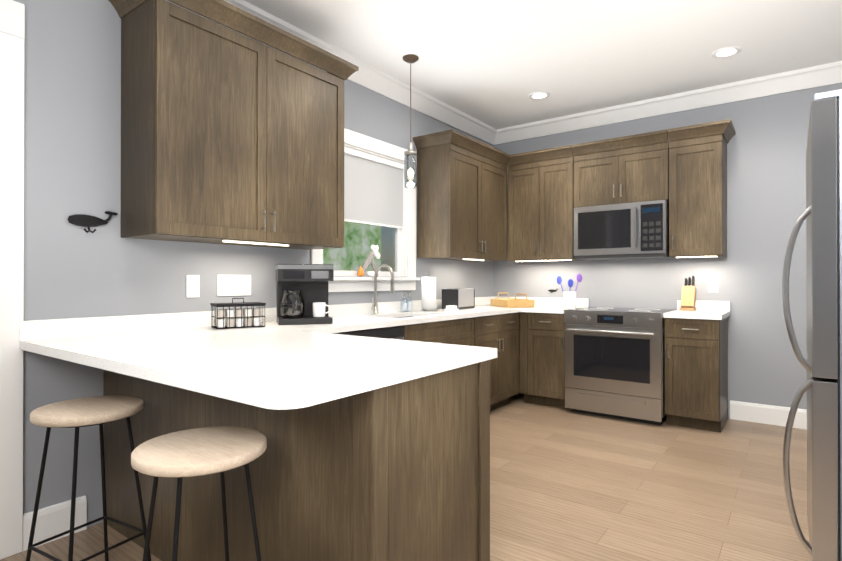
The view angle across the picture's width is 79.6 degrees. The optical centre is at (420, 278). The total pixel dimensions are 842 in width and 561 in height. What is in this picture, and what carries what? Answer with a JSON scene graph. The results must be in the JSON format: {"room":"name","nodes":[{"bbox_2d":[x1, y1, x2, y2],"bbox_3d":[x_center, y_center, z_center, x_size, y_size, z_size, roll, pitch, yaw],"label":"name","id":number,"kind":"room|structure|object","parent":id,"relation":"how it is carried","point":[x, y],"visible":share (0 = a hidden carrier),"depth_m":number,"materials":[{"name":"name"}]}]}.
{"room":"kitchen","nodes":[
{"label":"kitchen","id":0,"kind":"room"},
{"bbox_2d":[13,0,492,526],"bbox_3d":[-1.092,-0.229,3.165,0.120,2.820,6.470,0,0,36],"label":"wall","id":1,"kind":"structure","parent":0,"point":[71,110],"depth_m":2.40,"materials":[{"name":"grey paint"}]},
{"bbox_2d":[0,0,24,559],"bbox_3d":[-2.084,-0.007,1.800,0.143,2.365,1.054,0,0,36],"label":"door frame","id":2,"kind":"structure","parent":1,"relation":"attached to","point":[12,25],"depth_m":2.15,"materials":[{"name":"white wood"}]},
{"bbox_2d":[68,211,117,232],"bbox_3d":[-1.554,-0.272,2.404,0.033,0.115,0.215,0,0,36],"label":"hook","id":3,"kind":"object","parent":1,"relation":"attached to","point":[88,221],"visible":0.96,"depth_m":2.38,"materials":[{"name":"black metal"}]},
{"bbox_2d":[186,275,199,297],"bbox_3d":[-1.267,0.041,2.812,0.014,0.125,0.075,0,0,36],"label":"electrical outlet","id":4,"kind":"object","parent":1,"relation":"attached to","point":[192,285],"visible":1,"depth_m":2.81,"materials":[{"name":"white plastic"}]},
{"bbox_2d":[116,0,347,249],"bbox_3d":[-0.995,-0.794,2.898,0.350,1.182,1.208,0,0,36],"label":"upper cabinet","id":5,"kind":"object","parent":1,"relation":"attached to","point":[230,137],"depth_m":2.60,"materials":[{"name":"brown wood"}]},
{"bbox_2d":[217,275,250,295],"bbox_3d":[-1.117,0.040,3.015,0.014,0.122,0.221,0,0,36],"label":"switch plate","id":6,"kind":"object","parent":1,"relation":"attached to","point":[233,285],"visible":1,"depth_m":3.01,"materials":[{"name":"white plastic"}]},
{"bbox_2d":[224,0,495,144],"bbox_3d":[-1.005,-1.571,3.106,0.095,0.135,6.230,0,0,36],"label":"crown molding","id":7,"kind":"structure","parent":1,"relation":"attached to","point":[368,76],"depth_m":4.15,"materials":[{"name":"white wood"}]},
{"bbox_2d":[311,128,419,291],"bbox_3d":[-0.439,-0.509,4.002,0.172,1.213,1.230,0,0,36],"label":"window","id":8,"kind":"structure","parent":1,"relation":"in","point":[405,278],"depth_m":4.19,"materials":[{"name":"white wood"}]},
{"bbox_2d":[357,245,379,276],"bbox_3d":[-0.410,-0.145,4.008,0.048,0.261,0.260,0,0,36],"label":"decor","id":9,"kind":"object","parent":8,"relation":"on","point":[368,260],"visible":1,"depth_m":4.00,"materials":[{"name":"grey ceramic"}]},
{"bbox_2d":[344,146,404,228],"bbox_3d":[-0.440,-0.714,4.003,0.040,0.558,0.956,0,0,36],"label":"window blind","id":10,"kind":"object","parent":8,"relation":"attached to","point":[373,189],"depth_m":4.07,"materials":[{"name":"fabric"}]},
{"bbox_2d":[413,129,509,261],"bbox_3d":[0.429,-0.709,4.774,0.414,1.066,1.129,0,0,36],"label":"upper cabinet","id":11,"kind":"object","parent":1,"relation":"attached to","point":[461,198],"visible":1,"depth_m":4.47,"materials":[{"name":"brown wood"}]},
{"bbox_2d":[0,392,809,560],"bbox_3d":[0.425,1.227,2.040,3.890,0.100,6.470,0,0,36],"label":"floor","id":12,"kind":"structure","parent":0,"point":[567,485],"depth_m":2.78,"materials":[{"name":"brown wood"}]},
{"bbox_2d":[26,395,150,560],"bbox_3d":[-1.242,0.827,1.892,0.356,0.701,0.356,0,0,36],"label":"stool","id":13,"kind":"object","parent":12,"relation":"on","point":[77,413],"visible":1,"depth_m":1.84,"materials":[{"name":"white wood"}]},
{"bbox_2d":[103,370,166,560],"bbox_3d":[-1.109,0.742,2.548,0.576,0.872,0.637,0,0,36],"label":"panel","id":14,"kind":"object","parent":12,"relation":"on","point":[122,503],"depth_m":2.26,"materials":[{"name":"brown wood"}]},
{"bbox_2d":[167,385,218,560],"bbox_3d":[-0.737,0.741,2.273,0.460,0.872,0.637,0,0,36],"label":"base cabinet","id":15,"kind":"object","parent":12,"relation":"on","point":[198,540],"depth_m":1.96,"materials":[{"name":"brown wood"}]},
{"bbox_2d":[131,426,266,560],"bbox_3d":[-0.630,0.825,1.453,0.365,0.701,0.365,0,0,36],"label":"stool","id":16,"kind":"object","parent":12,"relation":"on","point":[179,455],"visible":1,"depth_m":1.41,"materials":[{"name":"white wood"}]},
{"bbox_2d":[219,397,254,560],"bbox_3d":[-0.437,0.740,2.052,0.520,0.872,0.637,0,0,36],"label":"base cabinet","id":17,"kind":"object","parent":12,"relation":"on","point":[241,544],"depth_m":1.79,"materials":[{"name":"brown wood"}]},
{"bbox_2d":[338,326,403,339],"bbox_3d":[-0.514,0.749,3.297,0.643,0.866,0.598,0,0,36],"label":"dishwasher","id":18,"kind":"object","parent":12,"relation":"on","point":[394,332],"visible":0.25,"depth_m":3.20,"materials":[{"name":"grey metal"}]},
{"bbox_2d":[255,360,489,560],"bbox_3d":[-0.132,0.739,1.808,0.494,0.872,0.667,0,0,36],"label":"base cabinet","id":19,"kind":"object","parent":12,"relation":"on","point":[398,472],"depth_m":1.59,"materials":[{"name":"brown wood"}]},
{"bbox_2d":[67,328,496,409],"bbox_3d":[-0.469,0.283,1.868,1.152,0.036,1.005,0,0,36],"label":"countertop","id":20,"kind":"structure","parent":19,"relation":"on","point":[272,364],"depth_m":1.62,"materials":[{"name":"white stone"}]},
{"bbox_2d":[396,317,473,345],"bbox_3d":[-0.065,0.748,3.914,0.633,0.873,0.922,0,0,36],"label":"base cabinet","id":21,"kind":"object","parent":12,"relation":"on","point":[458,331],"visible":0.19,"depth_m":3.77,"materials":[{"name":"brown wood"}]},
{"bbox_2d":[19,296,522,360],"bbox_3d":[-0.213,0.248,3.718,0.630,0.121,4.287,0,0,36],"label":"countertop","id":22,"kind":"structure","parent":21,"relation":"on","point":[48,337],"depth_m":2.63,"materials":[{"name":"white stone"}]},
{"bbox_2d":[210,298,265,328],"bbox_3d":[-1.011,0.186,2.793,0.258,0.160,0.158,0,0,-34],"label":"basket","id":23,"kind":"object","parent":22,"relation":"on","point":[229,318],"visible":0.98,"depth_m":2.75,"materials":[{"name":"black metal"}]},
{"bbox_2d":[275,264,333,324],"bbox_3d":[-0.715,0.091,3.087,0.324,0.355,0.299,0,0,-19],"label":"coffee maker","id":24,"kind":"object","parent":22,"relation":"on","point":[302,294],"visible":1,"depth_m":3.00,"materials":[{"name":"black plastic"}]},
{"bbox_2d":[371,264,394,313],"bbox_3d":[-0.297,0.079,3.880,0.215,0.388,0.078,0,0,36],"label":"faucet","id":25,"kind":"object","parent":22,"relation":"on","point":[374,307],"visible":1,"depth_m":3.91,"materials":[{"name":"silver metal"}]},
{"bbox_2d":[401,292,408,311],"bbox_3d":[-0.141,0.198,4.184,0.058,0.151,0.058,0,0,-9],"label":"soap bottle","id":26,"kind":"object","parent":22,"relation":"on","point":[406,306],"depth_m":4.17,"materials":[{"name":"clear glass"}]},
{"bbox_2d":[408,291,412,310],"bbox_3d":[-0.102,0.187,4.254,0.058,0.173,0.058,0,0,-9],"label":"soap bottle","id":27,"kind":"object","parent":22,"relation":"on","point":[410,302],"depth_m":4.24,"materials":[{"name":"clear glass"}]},
{"bbox_2d":[420,270,437,311],"bbox_3d":[0.066,0.100,4.279,0.150,0.347,0.150,0,0,36],"label":"paper towel holder","id":28,"kind":"object","parent":22,"relation":"on","point":[428,293],"visible":1,"depth_m":4.22,"materials":[{"name":"white paper"}]},
{"bbox_2d":[444,305,458,310],"bbox_3d":[0.260,0.252,4.315,0.090,0.045,0.090,0,0,36],"label":"butter dish","id":29,"kind":"object","parent":22,"relation":"on","point":[451,307],"depth_m":4.29,"materials":[{"name":"white ceramic"}]},
{"bbox_2d":[442,288,474,308],"bbox_3d":[0.353,0.182,4.701,0.180,0.187,0.310,0,0,36],"label":"toaster","id":30,"kind":"object","parent":22,"relation":"on","point":[461,298],"visible":0.98,"depth_m":4.60,"materials":[{"name":"silver metal"}]},
{"bbox_2d":[491,292,534,307],"bbox_3d":[0.904,0.208,5.027,0.280,0.137,0.422,0,0,-16],"label":"wicker tray","id":31,"kind":"object","parent":22,"relation":"on","point":[508,302],"visible":1,"depth_m":4.85,"materials":[{"name":"beige wicker"}]},
{"bbox_2d":[473,312,518,410],"bbox_3d":[0.456,0.751,4.620,0.633,0.873,0.826,0,0,36],"label":"base cabinet","id":32,"kind":"object","parent":12,"relation":"on","point":[500,332],"visible":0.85,"depth_m":4.52,"materials":[{"name":"brown wood"}]},
{"bbox_2d":[518,312,519,391],"bbox_3d":[0.879,0.703,5.222,0.600,0.773,0.568,0,0,36],"label":"base cabinet","id":33,"kind":"object","parent":12,"relation":"on","point":[519,351],"visible":0.06,"depth_m":4.82,"materials":[{"name":"brown wood"}]},
{"bbox_2d":[520,312,530,402],"bbox_3d":[1.144,0.752,5.007,0.073,0.873,0.598,0,0,36],"label":"base cabinet","id":34,"kind":"object","parent":12,"relation":"on","point":[524,354],"visible":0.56,"depth_m":4.77,"materials":[{"name":"brown wood"}]},
{"bbox_2d":[528,312,570,408],"bbox_3d":[1.317,0.752,4.858,0.379,0.873,0.633,0,0,36],"label":"base cabinet","id":35,"kind":"object","parent":12,"relation":"on","point":[546,359],"visible":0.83,"depth_m":4.64,"materials":[{"name":"brown wood"}]},
{"bbox_2d":[523,297,588,313],"bbox_3d":[1.303,0.253,4.881,0.430,0.121,0.617,0,0,36],"label":"countertop","id":36,"kind":"structure","parent":35,"relation":"on","point":[542,304],"depth_m":5.03,"materials":[{"name":"white stone"}]},
{"bbox_2d":[557,274,581,306],"bbox_3d":[1.453,0.113,4.958,0.256,0.328,0.120,0,0,36],"label":"utensil crock","id":37,"kind":"object","parent":36,"relation":"on","point":[569,299],"visible":1,"depth_m":4.91,"materials":[{"name":"white ceramic"}]},
{"bbox_2d":[564,307,676,424],"bbox_3d":[1.760,0.729,4.465,0.791,0.915,0.722,0,0,36],"label":"range","id":38,"kind":"object","parent":12,"relation":"on","point":[614,362],"visible":1,"depth_m":4.20,"materials":[{"name":"silver metal"}]},
{"bbox_2d":[665,317,727,432],"bbox_3d":[2.268,0.749,4.157,0.384,0.873,0.633,0,0,36],"label":"base cabinet","id":39,"kind":"object","parent":12,"relation":"on","point":[696,373],"visible":0.96,"depth_m":3.94,"materials":[{"name":"brown wood"}]},
{"bbox_2d":[663,300,729,319],"bbox_3d":[2.279,0.250,4.160,0.403,0.121,0.617,0,0,36],"label":"countertop","id":40,"kind":"structure","parent":39,"relation":"on","point":[712,310],"depth_m":4.25,"materials":[{"name":"white stone"}]},
{"bbox_2d":[680,276,695,310],"bbox_3d":[2.330,0.124,4.400,0.110,0.302,0.202,0,0,36],"label":"knife block","id":41,"kind":"object","parent":40,"relation":"on","point":[688,298],"visible":0.98,"depth_m":4.37,"materials":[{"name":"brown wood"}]},
{"bbox_2d":[782,89,841,560],"bbox_3d":[1.930,0.268,1.875,0.946,1.817,0.900,0,0,36],"label":"refrigerator","id":42,"kind":"object","parent":12,"relation":"on","point":[821,214],"visible":1,"depth_m":1.73,"materials":[{"name":"grey metal"}]},
{"bbox_2d":[244,0,841,128],"bbox_3d":[0.425,-1.693,2.052,3.890,0.100,6.470,0,0,36],"label":"ceiling","id":43,"kind":"structure","parent":0,"point":[494,63],"depth_m":3.52,"materials":[{"name":"white paint"}]},
{"bbox_2d":[403,54,418,187],"bbox_3d":[-0.076,-1.156,3.737,0.120,0.959,0.120,0,0,36],"label":"pendant light","id":44,"kind":"object","parent":43,"relation":"hanging from","point":[409,154],"visible":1,"depth_m":3.72,"materials":[{"name":"glass"}]},
{"bbox_2d":[529,91,549,99],"bbox_3d":[1.051,-1.627,4.492,0.184,0.010,0.184,0,0,36],"label":"recessed light","id":45,"kind":"object","parent":43,"relation":"in","point":[539,95],"visible":1,"depth_m":4.48,"materials":[{"name":"white"}]},
{"bbox_2d":[712,46,740,57],"bbox_3d":[2.201,-1.631,3.643,0.184,0.010,0.184,0,0,36],"label":"recessed light","id":46,"kind":"object","parent":43,"relation":"in","point":[725,52],"visible":1,"depth_m":3.63,"materials":[{"name":"white"}]},
{"bbox_2d":[493,83,841,417],"bbox_3d":[2.358,-0.223,4.566,3.770,2.820,0.120,0,0,36],"label":"wall","id":47,"kind":"structure","parent":0,"point":[766,174],"depth_m":4.23,"materials":[{"name":"grey paint"}]},
{"bbox_2d":[508,145,580,261],"bbox_3d":[1.240,-0.708,5.057,0.675,1.066,0.414,0,0,36],"label":"upper cabinet","id":48,"kind":"object","parent":47,"relation":"attached to","point":[540,209],"visible":0.94,"depth_m":4.92,"materials":[{"name":"brown wood"}]},
{"bbox_2d":[571,129,668,207],"bbox_3d":[1.841,-0.954,4.614,0.812,0.578,0.414,0,0,36],"label":"upper cabinet","id":49,"kind":"object","parent":47,"relation":"attached to","point":[621,171],"visible":0.98,"depth_m":4.47,"materials":[{"name":"brown wood"}]},
{"bbox_2d":[574,200,672,259],"bbox_3d":[1.830,-0.422,4.580,0.780,0.474,0.478,0,0,36],"label":"microwave","id":50,"kind":"object","parent":49,"relation":"attached to","point":[637,230],"visible":0.96,"depth_m":4.40,"materials":[{"name":"silver metal"}]},
{"bbox_2d":[496,61,841,143],"bbox_3d":[2.295,-1.566,4.485,3.530,0.135,0.095,0,0,36],"label":"crown molding","id":51,"kind":"structure","parent":47,"relation":"attached to","point":[830,73],"depth_m":4.45,"materials":[{"name":"white wood"}]},
{"bbox_2d":[667,119,735,257],"bbox_3d":[2.354,-0.711,4.235,0.454,1.066,0.414,0,0,36],"label":"upper cabinet","id":52,"kind":"object","parent":47,"relation":"attached to","point":[698,197],"visible":1,"depth_m":4.14,"materials":[{"name":"brown wood"}]},
{"bbox_2d":[708,278,717,291],"bbox_3d":[2.521,0.054,4.359,0.075,0.125,0.014,0,0,36],"label":"electrical outlet","id":53,"kind":"object","parent":47,"relation":"attached to","point":[712,284],"visible":1,"depth_m":4.36,"materials":[{"name":"white plastic"}]},
{"bbox_2d":[730,400,806,429],"bbox_3d":[3.171,1.107,3.876,1.370,0.155,0.016,0,0,36],"label":"baseboard","id":54,"kind":"structure","parent":47,"relation":"attached to","point":[743,411],"depth_m":4.13,"materials":[{"name":"white wood"}]},
{"label":"outside","id":55,"kind":"structure","parent":0,"visible":0},
{"bbox_2d":[323,221,380,270],"bbox_3d":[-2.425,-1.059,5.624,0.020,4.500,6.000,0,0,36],"label":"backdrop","id":56,"kind":"structure","parent":55,"point":[364,241],"depth_m":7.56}
]}

